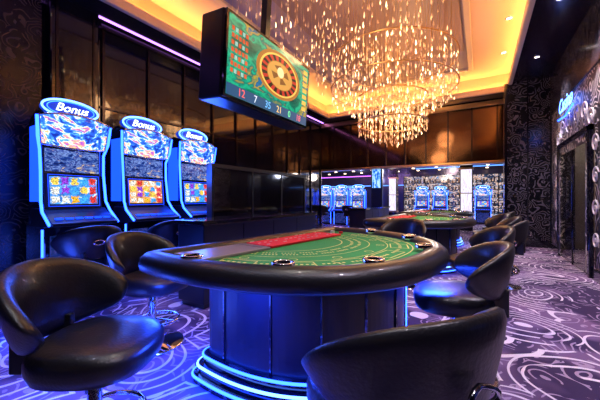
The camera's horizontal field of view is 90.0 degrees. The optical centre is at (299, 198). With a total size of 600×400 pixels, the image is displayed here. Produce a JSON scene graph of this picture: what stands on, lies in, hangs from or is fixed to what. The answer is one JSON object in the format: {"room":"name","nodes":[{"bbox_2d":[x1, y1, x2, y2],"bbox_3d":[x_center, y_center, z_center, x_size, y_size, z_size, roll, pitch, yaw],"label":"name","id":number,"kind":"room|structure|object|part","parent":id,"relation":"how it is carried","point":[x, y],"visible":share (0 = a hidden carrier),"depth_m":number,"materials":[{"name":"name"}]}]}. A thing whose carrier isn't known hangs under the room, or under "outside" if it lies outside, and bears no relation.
{"room":"games hall","nodes":[
{"label":"games hall","id":0,"kind":"room"},
{"bbox_2d":[0,0,41,271],"bbox_3d":[-4.406,-0.810,2.472,0.100,3.860,3.600,0,0,31],"label":"wall","id":1,"kind":"structure","parent":0,"point":[20,20],"depth_m":3.77,"materials":[{"name":"black"}]},
{"bbox_2d":[44,0,98,120],"bbox_3d":[-3.247,-0.810,4.284,0.220,3.900,0.600,0,0,31],"label":"wall","id":2,"kind":"structure","parent":0,"point":[75,20],"depth_m":4.19,"materials":[{"name":"black wood"}]},
{"bbox_2d":[56,0,95,110],"bbox_3d":[-3.147,-0.810,4.224,0.015,3.700,0.480,0,0,31],"label":"trim","id":3,"kind":"structure","parent":2,"relation":"attached to","point":[57,1],"depth_m":4.04,"materials":[{"name":"black wood"}]},
{"bbox_2d":[42,0,319,225],"bbox_3d":[-2.376,-1.160,6.094,0.150,4.600,12.000,0,0,31],"label":"wall","id":4,"kind":"structure","parent":0,"point":[125,62],"depth_m":6.00,"materials":[{"name":"black mirror"}]},
{"bbox_2d":[99,23,321,224],"bbox_3d":[-1.148,-0.785,7.923,0.070,3.850,7.600,0,0,31],"label":"trim","id":5,"kind":"structure","parent":4,"relation":"attached to","point":[102,27],"depth_m":5.97,"materials":[{"name":"brown metal"}]},
{"bbox_2d":[99,15,322,123],"bbox_3d":[-2.187,-2.754,5.981,0.050,0.012,11.800,0,0,31],"label":"led","id":6,"kind":"object","parent":4,"relation":"attached to","point":[100,17],"depth_m":5.23,"materials":[{"name":"plastic"}]},
{"bbox_2d":[0,224,599,399],"bbox_3d":[2.921,1.190,8.745,16.000,0.100,22.000,0,0,31],"label":"floor","id":7,"kind":"structure","parent":0,"point":[551,350],"depth_m":2.39,"materials":[{"name":"carpet"}]},
{"bbox_2d":[26,98,118,260],"bbox_3d":[-2.850,-0.043,3.754,0.787,2.367,0.810,0,0,31],"label":"machine","id":8,"kind":"object","parent":7,"relation":"on","point":[67,140],"visible":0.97,"depth_m":3.60,"materials":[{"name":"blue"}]},
{"bbox_3d":[-2.735,0.730,3.685,0.015,0.580,0.540,0,0,31],"label":"belly glass","id":9,"kind":"part","parent":8,"relation":"part of","materials":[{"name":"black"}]},
{"bbox_3d":[-2.828,-0.455,3.741,0.038,0.270,0.570,0,0,31],"label":"glass","id":10,"kind":"part","parent":8,"relation":"part of","materials":[{"name":"black"}]},
{"bbox_3d":[-2.781,-0.093,3.713,0.045,0.381,0.546,0,0,31],"label":"reel screen trim","id":11,"kind":"part","parent":8,"relation":"part of","materials":[{"name":"blue"}]},
{"bbox_3d":[-2.737,-0.800,3.686,0.133,0.423,0.761,0,0,31],"label":"screen frame","id":12,"kind":"part","parent":8,"relation":"part of","materials":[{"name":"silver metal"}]},
{"bbox_2d":[0,257,164,399],"bbox_3d":[-0.920,0.705,1.320,0.589,0.870,0.586,0,0,-31],"label":"chair","id":13,"kind":"object","parent":7,"relation":"on","point":[42,300],"visible":1,"depth_m":1.25,"materials":[{"name":"black leather"}]},
{"bbox_3d":[-1.054,0.443,1.305,0.296,0.346,0.632,0,0,-1],"label":"backrest","id":14,"kind":"part","parent":13,"relation":"part of","materials":[{"name":"black leather"}]},
{"bbox_3d":[-0.864,0.645,1.308,0.470,0.130,0.470,0,0,-1],"label":"seat","id":15,"kind":"part","parent":13,"relation":"part of","materials":[{"name":"black leather"}]},
{"bbox_2d":[50,225,121,265],"bbox_3d":[-2.214,0.705,3.152,0.584,0.870,0.594,0,0,-26],"label":"chair","id":16,"kind":"object","parent":7,"relation":"on","point":[88,242],"visible":0.47,"depth_m":2.92,"materials":[{"name":"black leather"}]},
{"bbox_3d":[-2.269,0.645,3.175,0.470,0.130,0.470,0,0,36],"label":"seat","id":17,"kind":"part","parent":16,"relation":"part of","materials":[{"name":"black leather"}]},
{"bbox_3d":[-1.988,0.440,2.970,0.026,0.058,0.104,0,0,36],"label":"handle","id":18,"kind":"part","parent":16,"relation":"part of","materials":[{"name":"silver metal"}]},
{"bbox_2d":[107,116,180,266],"bbox_3d":[-2.371,-0.043,4.551,0.787,2.367,0.810,0,0,31],"label":"machine","id":19,"kind":"object","parent":7,"relation":"on","point":[138,149],"visible":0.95,"depth_m":4.40,"materials":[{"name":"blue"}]},
{"bbox_3d":[-2.256,0.730,4.482,0.015,0.580,0.540,0,0,31],"label":"belly glass","id":20,"kind":"part","parent":19,"relation":"part of","materials":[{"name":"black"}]},
{"bbox_3d":[-2.349,-0.455,4.538,0.038,0.270,0.570,0,0,31],"label":"glass","id":21,"kind":"part","parent":19,"relation":"part of","materials":[{"name":"black"}]},
{"bbox_3d":[-2.303,-0.093,4.510,0.045,0.381,0.546,0,0,31],"label":"reel screen trim","id":22,"kind":"part","parent":19,"relation":"part of","materials":[{"name":"blue plastic"}]},
{"bbox_3d":[-2.258,-0.800,4.484,0.133,0.423,0.761,0,0,31],"label":"screen frame","id":23,"kind":"part","parent":19,"relation":"part of","materials":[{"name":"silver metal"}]},
{"bbox_2d":[105,231,187,356],"bbox_3d":[-1.175,0.705,2.370,0.589,0.870,0.586,0,0,-14],"label":"chair","id":24,"kind":"object","parent":7,"relation":"on","point":[124,250],"visible":0.6,"depth_m":2.32,"materials":[{"name":"black leather"}]},
{"bbox_3d":[-1.307,0.443,2.394,0.296,0.346,0.632,0,0,16],"label":"backrest","id":25,"kind":"part","parent":24,"relation":"part of","materials":[{"name":"black leather"}]},
{"bbox_3d":[-1.126,0.645,2.342,0.470,0.130,0.470,0,0,16],"label":"seat","id":26,"kind":"part","parent":24,"relation":"part of","materials":[{"name":"black leather"}]},
{"bbox_3d":[-1.106,0.940,2.337,0.300,0.018,0.018,0,0,16],"label":"footrest arm","id":27,"kind":"part","parent":24,"relation":"part of","materials":[{"name":"silver metal"}]},
{"bbox_2d":[147,220,178,246],"bbox_3d":[-1.703,0.705,4.004,0.586,0.870,0.590,0,0,-13],"label":"chair","id":28,"kind":"object","parent":7,"relation":"on","point":[168,230],"visible":0.16,"depth_m":3.73,"materials":[{"name":"black leather"}]},
{"bbox_2d":[165,129,216,220],"bbox_3d":[-1.887,-0.043,5.357,0.787,2.367,0.810,0,0,31],"label":"machine","id":29,"kind":"object","parent":7,"relation":"on","point":[191,152],"visible":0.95,"depth_m":5.18,"materials":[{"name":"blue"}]},
{"bbox_3d":[-1.865,-0.455,5.344,0.038,0.270,0.570,0,0,31],"label":"glass","id":30,"kind":"part","parent":29,"relation":"part of","materials":[{"name":"black"}]},
{"bbox_3d":[-1.774,-0.800,5.289,0.133,0.423,0.761,0,0,31],"label":"screen frame","id":31,"kind":"part","parent":29,"relation":"part of","materials":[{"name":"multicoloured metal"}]},
{"bbox_2d":[174,211,316,308],"bbox_3d":[-0.529,0.685,4.168,0.460,0.910,2.460,0,0,31],"label":"console","id":32,"kind":"object","parent":7,"relation":"on","point":[192,231],"visible":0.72,"depth_m":3.36,"materials":[{"name":"black wood"}]},
{"bbox_2d":[207,163,304,216],"bbox_3d":[-0.665,0.300,5.883,0.120,1.680,2.880,0,0,31],"label":"frame","id":33,"kind":"object","parent":7,"relation":"on","point":[210,166],"visible":0.38,"depth_m":4.73,"materials":[{"name":"black metal"}]},
{"bbox_2d":[214,168,303,216],"bbox_3d":[-0.665,0.300,5.883,0.080,1.560,2.800,0,0,31],"label":"panel","id":34,"kind":"object","parent":33,"relation":"attached to","point":[232,188],"visible":0.36,"depth_m":5.52,"materials":[{"name":"black glass"}]},
{"bbox_2d":[138,226,449,399],"bbox_3d":[0.246,0.724,2.179,1.470,0.833,2.180,0,0,39],"label":"table","id":35,"kind":"object","parent":7,"relation":"on","point":[275,299],"visible":0.84,"depth_m":1.66,"materials":[{"name":"black leather"}]},
{"bbox_2d":[181,253,202,258],"bbox_3d":[-0.590,0.329,1.639,0.116,0.043,0.116,0,0,31],"label":"cup holder","id":36,"kind":"object","parent":35,"relation":"on","point":[188,255],"depth_m":1.62,"materials":[{"name":"silver metal"}]},
{"bbox_2d":[271,259,294,265],"bbox_3d":[-0.081,0.329,1.459,0.116,0.043,0.116,0,0,31],"label":"cup holder","id":37,"kind":"object","parent":35,"relation":"on","point":[281,262],"depth_m":1.46,"materials":[{"name":"silver metal"}]},
{"bbox_2d":[247,232,340,247],"bbox_3d":[-0.021,0.348,2.588,0.300,0.017,0.940,0,0,39],"label":"tray","id":38,"kind":"object","parent":35,"relation":"on","point":[293,238],"depth_m":2.49,"materials":[{"name":"red"}]},
{"bbox_3d":[0.246,0.383,2.179,1.470,0.134,2.180,0,0,39],"label":"padded rail","id":39,"kind":"part","parent":35,"relation":"part of","materials":[{"name":"black leather"}]},
{"bbox_2d":[365,229,376,233],"bbox_3d":[0.709,0.329,2.980,0.116,0.043,0.116,0,0,31],"label":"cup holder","id":40,"kind":"object","parent":35,"relation":"on","point":[367,231],"depth_m":2.94,"materials":[{"name":"silver metal"}]},
{"bbox_2d":[362,256,384,263],"bbox_3d":[0.379,0.329,1.542,0.116,0.043,0.116,0,0,31],"label":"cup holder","id":41,"kind":"object","parent":35,"relation":"on","point":[368,259],"depth_m":1.52,"materials":[{"name":"silver metal"}]},
{"bbox_2d":[402,234,415,240],"bbox_3d":[0.914,0.329,2.514,0.116,0.043,0.116,0,0,31],"label":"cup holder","id":42,"kind":"object","parent":35,"relation":"on","point":[405,237],"depth_m":2.48,"materials":[{"name":"silver metal"}]},
{"bbox_2d":[415,243,432,250],"bbox_3d":[0.834,0.329,2.019,0.116,0.043,0.116,0,0,31],"label":"cup holder","id":43,"kind":"object","parent":35,"relation":"on","point":[418,246],"depth_m":1.99,"materials":[{"name":"silver metal"}]},
{"bbox_2d":[321,205,328,225],"bbox_3d":[0.914,0.705,12.370,0.590,0.870,0.586,0,0,-28],"label":"chair","id":44,"kind":"object","parent":7,"relation":"on","point":[324,209],"visible":0.49,"depth_m":12.16,"materials":[{"name":"black leather"}]},
{"bbox_3d":[0.835,0.443,12.262,0.632,0.346,0.296,0,0,31],"label":"backrest","id":45,"kind":"part","parent":44,"relation":"part of","materials":[{"name":"black leather"}]},
{"bbox_2d":[321,185,334,223],"bbox_3d":[1.134,0.288,13.245,0.688,1.704,0.669,0,0,31],"label":"machine","id":46,"kind":"object","parent":7,"relation":"on","point":[327,195],"visible":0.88,"depth_m":13.15,"materials":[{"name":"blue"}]},
{"bbox_3d":[1.075,0.845,13.148,0.459,0.418,0.013,0,0,31],"label":"belly glass","id":47,"kind":"part","parent":46,"relation":"part of","materials":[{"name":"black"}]},
{"bbox_3d":[1.123,-0.008,13.227,0.484,0.194,0.032,0,0,31],"label":"glass","id":48,"kind":"part","parent":46,"relation":"part of","materials":[{"name":"black"}]},
{"bbox_2d":[332,185,349,224],"bbox_3d":[1.777,0.288,12.859,0.688,1.704,0.669,0,0,31],"label":"machine","id":49,"kind":"object","parent":7,"relation":"on","point":[342,192],"visible":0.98,"depth_m":12.79,"materials":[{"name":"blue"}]},
{"bbox_3d":[1.718,0.845,12.761,0.459,0.418,0.013,0,0,31],"label":"belly glass","id":50,"kind":"part","parent":49,"relation":"part of","materials":[{"name":"black"}]},
{"bbox_3d":[1.766,-0.008,12.841,0.484,0.194,0.032,0,0,31],"label":"glass","id":51,"kind":"part","parent":49,"relation":"part of","materials":[{"name":"blue glass"}]},
{"bbox_2d":[341,205,353,226],"bbox_3d":[1.943,0.705,11.752,0.590,0.870,0.586,0,0,-28],"label":"chair","id":52,"kind":"object","parent":7,"relation":"on","point":[344,208],"visible":0.63,"depth_m":11.59,"materials":[{"name":"black leather"}]},
{"bbox_3d":[1.863,0.443,11.644,0.632,0.346,0.296,0,0,31],"label":"backrest","id":53,"kind":"part","parent":52,"relation":"part of","materials":[{"name":"black leather"}]},
{"bbox_2d":[350,185,366,206],"bbox_3d":[2.420,0.288,12.473,0.688,1.704,0.669,0,0,31],"label":"machine","id":54,"kind":"object","parent":7,"relation":"on","point":[358,192],"visible":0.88,"depth_m":12.41,"materials":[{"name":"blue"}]},
{"bbox_3d":[2.408,-0.008,12.454,0.484,0.194,0.032,0,0,31],"label":"glass","id":55,"kind":"part","parent":54,"relation":"part of","materials":[{"name":"blue glass"}]},
{"bbox_2d":[348,206,389,229],"bbox_3d":[1.900,0.685,8.016,0.460,0.910,2.160,0,0,31],"label":"console","id":56,"kind":"object","parent":7,"relation":"on","point":[357,214],"visible":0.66,"depth_m":7.19,"materials":[{"name":"black wood"}]},
{"bbox_2d":[371,169,382,205],"bbox_3d":[2.699,-0.160,10.511,0.600,2.600,0.400,0,0,31],"label":"slot machine","id":57,"kind":"object","parent":7,"relation":"on","point":[377,174],"visible":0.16,"depth_m":10.43,"materials":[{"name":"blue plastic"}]},
{"bbox_2d":[389,168,397,214],"bbox_3d":[4.898,-0.210,15.723,0.400,2.700,0.400,0,0,31],"label":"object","id":58,"kind":"object","parent":7,"relation":"on","point":[392,172],"visible":0.21,"depth_m":15.55,"materials":[{"name":"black paint"}]},
{"bbox_2d":[389,179,395,210],"bbox_3d":[4.792,-0.185,15.548,0.340,1.650,0.010,0,0,31],"label":"panels","id":59,"kind":"object","parent":58,"relation":"attached to","point":[392,182],"visible":1,"depth_m":15.54,"materials":[{"name":"white"}]},
{"bbox_2d":[388,177,398,211],"bbox_3d":[4.898,-0.180,15.723,0.440,1.800,0.440,0,0,31],"label":"bands","id":60,"kind":"object","parent":58,"relation":"attached to","point":[388,177],"visible":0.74,"depth_m":15.56,"materials":[{"name":"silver metal"}]},
{"bbox_2d":[379,218,426,289],"bbox_3d":[1.321,0.705,3.963,0.589,0.870,0.586,0,0,-19],"label":"chair","id":61,"kind":"object","parent":7,"relation":"on","point":[417,227],"visible":0.34,"depth_m":4.11,"materials":[{"name":"black leather"}]},
{"bbox_3d":[1.419,0.443,4.055,0.632,0.346,0.296,0,0,41],"label":"backrest","id":62,"kind":"part","parent":61,"relation":"part of","materials":[{"name":"black leather"}]},
{"bbox_2d":[301,307,506,399],"bbox_3d":[0.304,0.705,0.937,0.586,0.870,0.589,0,0,9],"label":"chair","id":63,"kind":"object","parent":7,"relation":"on","point":[457,358],"visible":1,"depth_m":0.67,"materials":[{"name":"black leather"}]},
{"bbox_3d":[0.272,0.645,0.984,0.470,0.130,0.470,0,0,-22],"label":"seat","id":64,"kind":"part","parent":63,"relation":"part of","materials":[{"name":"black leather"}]},
{"bbox_3d":[0.402,0.440,0.661,0.104,0.058,0.026,0,0,-22],"label":"handle","id":65,"kind":"part","parent":63,"relation":"part of","materials":[{"name":"silver metal"}]},
{"bbox_2d":[363,213,476,273],"bbox_3d":[2.162,0.724,5.126,1.470,0.833,2.180,0,0,35],"label":"table","id":66,"kind":"object","parent":7,"relation":"on","point":[442,229],"visible":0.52,"depth_m":4.58,"materials":[{"name":"black leather"}]},
{"bbox_2d":[389,215,416,217],"bbox_3d":[1.867,0.348,5.515,0.300,0.017,0.940,0,0,35],"label":"tray","id":67,"kind":"object","parent":66,"relation":"on","point":[390,216],"depth_m":5.57,"materials":[{"name":"red"}]},
{"bbox_3d":[2.162,0.383,5.126,1.470,0.134,2.180,0,0,35],"label":"padded rail","id":68,"kind":"part","parent":66,"relation":"part of","materials":[{"name":"black leather"}]},
{"bbox_2d":[414,187,429,209],"bbox_3d":[5.894,0.288,14.469,0.688,1.704,0.669,0,0,31],"label":"machine","id":69,"kind":"object","parent":7,"relation":"on","point":[422,193],"visible":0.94,"depth_m":14.40,"materials":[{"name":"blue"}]},
{"bbox_3d":[5.883,-0.008,14.450,0.484,0.194,0.032,0,0,31],"label":"glass","id":70,"kind":"part","parent":69,"relation":"part of","materials":[{"name":"blue glass"}]},
{"bbox_2d":[398,209,472,246],"bbox_3d":[3.493,0.724,7.534,1.470,0.833,2.180,0,0,35],"label":"table","id":71,"kind":"object","parent":7,"relation":"on","point":[419,211],"visible":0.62,"depth_m":7.07,"materials":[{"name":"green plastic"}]},
{"bbox_3d":[3.493,0.383,7.534,1.470,0.134,2.180,0,0,35],"label":"padded rail","id":72,"kind":"part","parent":71,"relation":"part of","materials":[{"name":"black leather"}]},
{"bbox_2d":[432,186,447,209],"bbox_3d":[6.579,0.288,14.057,0.688,1.704,0.669,0,0,31],"label":"machine","id":73,"kind":"object","parent":7,"relation":"on","point":[440,193],"visible":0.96,"depth_m":13.99,"materials":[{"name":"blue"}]},
{"bbox_3d":[6.568,-0.008,14.038,0.484,0.194,0.032,0,0,31],"label":"glass","id":74,"kind":"part","parent":73,"relation":"part of","materials":[{"name":"blue glass"}]},
{"bbox_2d":[404,173,502,218],"bbox_3d":[8.105,-0.035,15.208,5.430,2.350,0.420,0,0,31],"label":"wall","id":75,"kind":"structure","parent":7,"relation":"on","point":[494,180],"depth_m":15.46,"materials":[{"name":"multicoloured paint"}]},
{"bbox_2d":[413,241,519,394],"bbox_3d":[1.050,0.705,1.955,0.586,0.870,0.590,0,0,-38],"label":"chair","id":76,"kind":"object","parent":7,"relation":"on","point":[487,267],"visible":0.72,"depth_m":1.77,"materials":[{"name":"black leather"}]},
{"bbox_3d":[0.994,0.645,1.964,0.470,0.130,0.470,0,0,21],"label":"seat","id":77,"kind":"part","parent":76,"relation":"part of","materials":[{"name":"black leather"}]},
{"bbox_3d":[1.170,0.443,1.896,0.296,0.346,0.632,0,0,21],"label":"backrest","id":78,"kind":"part","parent":76,"relation":"part of","materials":[{"name":"black leather"}]},
{"bbox_3d":[1.318,0.440,1.839,0.026,0.058,0.104,0,0,21],"label":"handle","id":79,"kind":"part","parent":76,"relation":"part of","materials":[{"name":"silver metal"}]},
{"bbox_2d":[460,165,472,230],"bbox_3d":[5.923,-0.210,10.674,0.400,2.700,0.400,0,0,31],"label":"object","id":80,"kind":"object","parent":7,"relation":"on","point":[461,166],"visible":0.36,"depth_m":10.48,"materials":[{"name":"black paint"}]},
{"bbox_2d":[459,167,473,217],"bbox_3d":[5.923,-0.180,10.674,0.440,1.800,0.440,0,0,31],"label":"bands","id":81,"kind":"object","parent":80,"relation":"attached to","point":[462,167],"visible":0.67,"depth_m":10.48,"materials":[{"name":"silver metal"}]},
{"bbox_2d":[461,169,471,216],"bbox_3d":[5.818,-0.185,10.498,0.340,1.650,0.010,0,0,31],"label":"panels","id":82,"kind":"object","parent":80,"relation":"attached to","point":[466,174],"visible":0.79,"depth_m":10.49,"materials":[{"name":"white"}]},
{"bbox_2d":[449,225,516,271],"bbox_3d":[1.813,0.705,3.016,0.590,0.870,0.586,0,0,44],"label":"chair","id":83,"kind":"object","parent":7,"relation":"on","point":[502,232],"visible":0.27,"depth_m":3.09,"materials":[{"name":"black leather"}]},
{"bbox_3d":[1.756,0.645,3.016,0.470,0.130,0.470,0,0,11],"label":"seat","id":84,"kind":"part","parent":83,"relation":"part of","materials":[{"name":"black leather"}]},
{"bbox_3d":[1.942,0.443,2.980,0.296,0.346,0.632,0,0,11],"label":"backrest","id":85,"kind":"part","parent":83,"relation":"part of","materials":[{"name":"black leather"}]},
{"bbox_2d":[474,185,491,223],"bbox_3d":[8.037,0.288,13.181,0.688,1.704,0.669,0,0,31],"label":"machine","id":86,"kind":"object","parent":7,"relation":"on","point":[482,210],"visible":0.98,"depth_m":13.11,"materials":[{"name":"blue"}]},
{"bbox_3d":[8.025,-0.008,13.162,0.484,0.194,0.032,0,0,31],"label":"glass","id":87,"kind":"part","parent":86,"relation":"part of","materials":[{"name":"blue glass"}]},
{"bbox_3d":[7.978,0.845,13.083,0.459,0.418,0.013,0,0,31],"label":"belly glass","id":88,"kind":"part","parent":86,"relation":"part of","materials":[{"name":"blue glass"}]},
{"bbox_2d":[472,213,510,234],"bbox_3d":[3.452,0.705,5.415,0.590,0.870,0.586,0,0,44],"label":"chair","id":89,"kind":"object","parent":7,"relation":"on","point":[494,220],"visible":0.2,"depth_m":5.54,"materials":[{"name":"black leather"}]},
{"bbox_3d":[3.581,0.443,5.378,0.296,0.346,0.632,0,0,11],"label":"backrest","id":90,"kind":"part","parent":89,"relation":"part of","materials":[{"name":"black leather"}]},
{"bbox_2d":[482,211,514,228],"bbox_3d":[4.150,0.705,6.272,0.585,0.870,0.591,0,0,-30],"label":"chair","id":91,"kind":"object","parent":7,"relation":"on","point":[512,213],"visible":0.11,"depth_m":6.07,"materials":[{"name":"black leather"}]},
{"bbox_2d":[496,216,521,275],"bbox_3d":[3.051,0.705,4.602,0.585,0.870,0.591,0,0,-35],"label":"chair","id":92,"kind":"object","parent":7,"relation":"on","point":[511,221],"visible":0.12,"depth_m":4.58,"materials":[{"name":"black leather"}]},
{"bbox_3d":[3.164,0.443,4.531,0.296,0.346,0.632,0,0,26],"label":"backrest","id":93,"kind":"part","parent":92,"relation":"part of","materials":[{"name":"black leather"}]},
{"bbox_2d":[507,220,531,290],"bbox_3d":[2.636,0.705,3.907,0.586,0.870,0.590,0,0,-17],"label":"chair","id":94,"kind":"object","parent":7,"relation":"on","point":[522,227],"visible":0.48,"depth_m":3.67,"materials":[{"name":"black leather"}]},
{"bbox_3d":[2.729,0.443,3.811,0.296,0.346,0.632,0,0,41],"label":"backrest","id":95,"kind":"part","parent":94,"relation":"part of","materials":[{"name":"black leather"}]},
{"bbox_2d":[71,0,593,123],"bbox_3d":[0.496,-2.795,4.369,6.550,0.070,12.000,0,0,31],"label":"ceiling","id":96,"kind":"structure","parent":0,"point":[553,25],"depth_m":5.18,"materials":[{"name":"black paint"}]},
{"bbox_2d":[150,0,526,105],"bbox_3d":[0.977,-3.304,5.363,5.690,0.112,9.040,0,0,31],"label":"ceiling","id":97,"kind":"structure","parent":0,"point":[491,34],"depth_m":6.25,"materials":[{"name":"beige paint"}]},
{"bbox_2d":[199,0,309,129],"bbox_3d":[-0.439,-2.128,3.577,0.400,2.326,1.601,0,0,31],"label":"television","id":98,"kind":"object","parent":97,"relation":"hanging from","point":[243,71],"visible":1,"depth_m":3.16,"materials":[{"name":"black plastic"}]},
{"bbox_2d":[230,25,248,78],"bbox_3d":[-0.596,-1.437,2.969,0.032,0.435,0.235,0,0,31],"label":"grid","id":99,"kind":"object","parent":98,"relation":"on","point":[239,38],"depth_m":2.96,"materials":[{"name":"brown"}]},
{"bbox_2d":[226,81,305,125],"bbox_3d":[-0.310,-1.056,3.499,0.011,0.110,1.520,0,0,31],"label":"tv","id":100,"kind":"object","parent":98,"relation":"on","point":[235,91],"depth_m":3.34,"materials":[{"name":"blue"}]},
{"bbox_2d":[214,0,472,94],"bbox_3d":[0.977,-3.230,5.363,3.550,0.060,7.200,0,0,31],"label":"trim","id":101,"kind":"structure","parent":97,"relation":"attached to","point":[466,3],"depth_m":6.25,"materials":[{"name":"beige"}]},
{"bbox_2d":[229,0,463,146],"bbox_3d":[1.204,-2.124,5.110,2.600,2.245,4.900,0,0,31],"label":"crystal chandelier","id":102,"kind":"object","parent":97,"relation":"hanging from","point":[362,36],"visible":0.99,"depth_m":5.36,"materials":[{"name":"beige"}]},
{"bbox_2d":[505,16,513,20],"bbox_3d":[3.785,-3.254,5.426,0.130,0.012,0.130,0,0,31],"label":"recessed light","id":103,"kind":"object","parent":97,"relation":"in","point":[508,18],"visible":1,"depth_m":5.43,"materials":[{"name":"silver metal"}]},
{"bbox_2d":[321,98,502,169],"bbox_3d":[3.638,-2.235,9.597,6.550,2.450,0.200,0,0,31],"label":"wall","id":104,"kind":"structure","parent":0,"point":[484,118],"depth_m":9.35,"materials":[{"name":"brown wood"}]},
{"bbox_2d":[321,99,502,127],"bbox_3d":[3.571,-2.670,9.486,6.550,0.140,0.060,0,0,31],"label":"trim","id":105,"kind":"structure","parent":104,"relation":"attached to","point":[498,101],"depth_m":9.05,"materials":[{"name":"gold metal"}]},
{"bbox_2d":[321,160,502,171],"bbox_3d":[3.630,-1.025,9.585,6.550,0.070,0.270,0,0,31],"label":"trim","id":106,"kind":"structure","parent":104,"relation":"attached to","point":[489,161],"depth_m":9.38,"materials":[{"name":"gold metal"}]},
{"bbox_2d":[333,105,497,168],"bbox_3d":[3.631,-1.830,9.461,5.620,1.540,0.040,0,0,31],"label":"trim","id":107,"kind":"structure","parent":104,"relation":"attached to","point":[497,105],"depth_m":9.60,"materials":[{"name":"brown metal"}]},
{"bbox_2d":[321,169,502,212],"bbox_3d":[8.123,-0.360,17.402,16.000,3.000,0.200,0,0,31],"label":"wall","id":108,"kind":"structure","parent":0,"point":[346,180],"depth_m":18.89,"materials":[{"name":"grey"}]},
{"bbox_2d":[321,163,502,175],"bbox_3d":[5.857,-1.610,13.630,16.000,0.100,9.000,0,0,31],"label":"ceiling","id":109,"kind":"structure","parent":0,"point":[401,170],"depth_m":16.90,"materials":[{"name":"grey"}]},
{"bbox_2d":[324,176,367,177],"bbox_3d":[1.282,-1.190,14.367,5.400,0.460,0.150,0,0,31],"label":"strips","id":110,"kind":"object","parent":109,"relation":"hanging from","point":[350,176],"visible":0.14,"depth_m":13.79,"materials":[{"name":"purple"}]},
{"bbox_3d":[5.788,-1.550,13.322,13.320,0.020,7.120,0,0,31],"label":"recessed light","id":111,"kind":"object","parent":109,"relation":"in","visible":0},
{"bbox_2d":[331,164,502,186],"bbox_3d":[6.951,-1.080,15.452,14.000,0.640,3.850,0,0,31],"label":"strips","id":112,"kind":"object","parent":111,"relation":"attached to","point":[497,164],"visible":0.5,"depth_m":13.50,"materials":[{"name":"blue"}]},
{"bbox_2d":[503,77,549,240],"bbox_3d":[5.583,-0.810,7.379,0.930,3.900,0.800,0,0,31],"label":"wall","id":113,"kind":"structure","parent":0,"point":[539,89],"depth_m":7.01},
{"bbox_2d":[100,0,535,118],"bbox_3d":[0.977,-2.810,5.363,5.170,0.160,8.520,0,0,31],"label":"trim","id":114,"kind":"structure","parent":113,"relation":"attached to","point":[124,6],"depth_m":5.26,"materials":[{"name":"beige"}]},
{"bbox_2d":[504,80,551,247],"bbox_3d":[5.368,-0.810,7.041,0.950,3.900,0.060,0,0,31],"label":"trim","id":115,"kind":"structure","parent":113,"relation":"attached to","point":[529,243],"depth_m":7.03,"materials":[{"name":"black"}]},
{"bbox_2d":[550,0,599,115],"bbox_3d":[4.238,-2.307,4.325,0.090,0.895,5.780,0,0,31],"label":"panel","id":116,"kind":"object","parent":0,"point":[582,54],"depth_m":4.84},
{"bbox_2d":[552,61,599,270],"bbox_3d":[4.251,-0.435,4.317,0.060,2.850,5.780,0,0,31],"label":"panel","id":117,"kind":"object","parent":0,"point":[588,90],"depth_m":4.71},
{"bbox_2d":[594,137,594,249],"bbox_3d":[5.800,-0.360,4.507,2.100,3.000,4.500,0,0,31],"label":"wall","id":118,"kind":"structure","parent":0,"point":[594,137],"depth_m":6.60,"materials":[{"name":"grey"}]},
{"bbox_3d":[3.367,-1.160,2.643,0.150,4.600,12.000,0,0,31],"label":"wall","id":119,"kind":"structure","parent":0,"visible":0},
{"bbox_2d":[557,92,573,120],"bbox_3d":[4.779,-1.663,5.411,0.028,0.395,1.103,0,0,31],"label":"sign","id":120,"kind":"object","parent":119,"relation":"attached to","point":[566,104],"visible":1,"depth_m":5.30,"materials":[{"name":"blue"}]},
{"bbox_2d":[559,133,586,272],"bbox_3d":[4.656,0.065,5.147,0.010,2.050,1.880,0,0,31],"label":"filigree border","id":121,"kind":"object","parent":119,"relation":"attached to","point":[582,139],"visible":0.83,"depth_m":4.80,"materials":[{"name":"black metal"}]},
{"bbox_2d":[560,143,586,273],"bbox_3d":[4.626,0.080,5.165,0.110,2.080,1.880,0,0,31],"label":"glass","id":122,"kind":"object","parent":119,"relation":"attached to","point":[578,153],"depth_m":5.01,"materials":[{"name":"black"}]},
{"bbox_3d":[4.622,-0.010,5.168,0.100,0.700,0.260,0,0,31],"label":"handles","id":123,"kind":"part","parent":122,"relation":"part of","materials":[{"name":"black metal"}]},
{"bbox_2d":[549,242,599,284],"bbox_3d":[2.946,1.070,2.185,0.100,0.140,10.780,0,0,31],"label":"baseboard","id":124,"kind":"structure","parent":119,"relation":"attached to","point":[595,273],"depth_m":4.17,"materials":[{"name":"black paint"}]},
{"bbox_2d":[557,124,593,278],"bbox_3d":[4.665,0.040,5.142,0.060,2.200,2.080,0,0,31],"label":"frame","id":125,"kind":"object","parent":119,"relation":"attached to","point":[589,129],"visible":0.74,"depth_m":4.27,"materials":[{"name":"black metal"}]},
{"bbox_2d":[555,101,599,246],"bbox_3d":[4.665,-0.432,5.142,0.022,2.206,2.708,0,0,31],"label":"ornaments","id":126,"kind":"object","parent":119,"relation":"attached to","point":[586,111],"visible":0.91,"depth_m":4.42,"materials":[{"name":"white metal"}]}
]}

